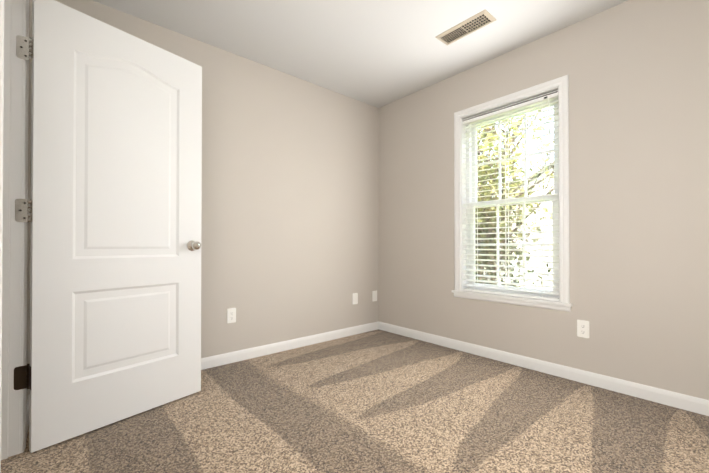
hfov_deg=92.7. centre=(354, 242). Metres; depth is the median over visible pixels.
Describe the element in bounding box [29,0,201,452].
door
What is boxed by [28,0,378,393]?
wall
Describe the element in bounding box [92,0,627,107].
ceiling
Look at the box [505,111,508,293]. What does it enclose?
blind cord
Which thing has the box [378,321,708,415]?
baseboard
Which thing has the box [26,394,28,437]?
baseboard
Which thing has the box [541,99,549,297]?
blind cord
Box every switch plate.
[353,293,357,303]
[372,290,376,300]
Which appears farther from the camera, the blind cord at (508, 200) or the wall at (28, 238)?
the blind cord at (508, 200)
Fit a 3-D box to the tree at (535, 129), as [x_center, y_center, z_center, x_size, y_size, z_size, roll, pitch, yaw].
[2.698,-1.289,7.294,8.776,10.568,8.111,0,-1,-41]
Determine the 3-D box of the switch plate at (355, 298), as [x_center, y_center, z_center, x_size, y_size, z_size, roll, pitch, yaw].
[0.008,0.578,3.502,0.070,0.115,0.007,0,-1,-41]
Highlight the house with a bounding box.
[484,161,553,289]
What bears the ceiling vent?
in the ceiling
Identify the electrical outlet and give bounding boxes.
[227,308,235,322]
[577,320,588,337]
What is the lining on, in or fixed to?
attached to the wall at (637, 71)
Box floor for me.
[1,329,708,472]
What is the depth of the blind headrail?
2.65 m
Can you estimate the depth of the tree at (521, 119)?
10.62 m
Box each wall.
[26,0,30,403]
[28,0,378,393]
[378,0,708,399]
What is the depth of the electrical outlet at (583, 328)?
2.27 m
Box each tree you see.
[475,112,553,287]
[476,107,553,271]
[478,110,540,282]
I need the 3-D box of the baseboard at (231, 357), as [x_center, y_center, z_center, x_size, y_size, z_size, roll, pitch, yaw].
[-0.787,0.900,2.802,2.760,0.083,0.016,0,-1,-41]
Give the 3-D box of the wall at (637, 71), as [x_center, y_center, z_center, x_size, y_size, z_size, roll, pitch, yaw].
[1.317,-0.280,2.650,0.160,2.440,3.019,0,-1,-41]
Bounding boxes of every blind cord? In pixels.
[469,157,477,290]
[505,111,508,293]
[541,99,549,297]
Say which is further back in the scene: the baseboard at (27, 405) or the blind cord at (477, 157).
the blind cord at (477, 157)
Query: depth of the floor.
1.74 m
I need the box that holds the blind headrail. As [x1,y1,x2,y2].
[462,90,557,125]
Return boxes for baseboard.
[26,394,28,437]
[201,322,377,369]
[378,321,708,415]
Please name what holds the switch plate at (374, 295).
attached to the wall at (290, 221)
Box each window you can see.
[454,75,569,302]
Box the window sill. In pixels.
[452,290,572,311]
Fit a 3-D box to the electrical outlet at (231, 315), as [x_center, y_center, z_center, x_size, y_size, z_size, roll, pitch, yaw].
[-0.964,0.571,2.655,0.070,0.115,0.008,0,-1,-41]
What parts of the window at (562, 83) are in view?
window sash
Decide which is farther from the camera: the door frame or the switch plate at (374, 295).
the switch plate at (374, 295)
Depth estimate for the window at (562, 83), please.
2.63 m
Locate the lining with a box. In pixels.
[461,87,559,301]
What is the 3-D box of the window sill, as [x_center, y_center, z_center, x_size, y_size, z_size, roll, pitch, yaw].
[1.206,0.448,2.683,0.107,0.060,0.932,0,-1,-41]
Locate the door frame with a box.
[0,0,31,472]
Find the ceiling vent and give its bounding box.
[435,9,495,45]

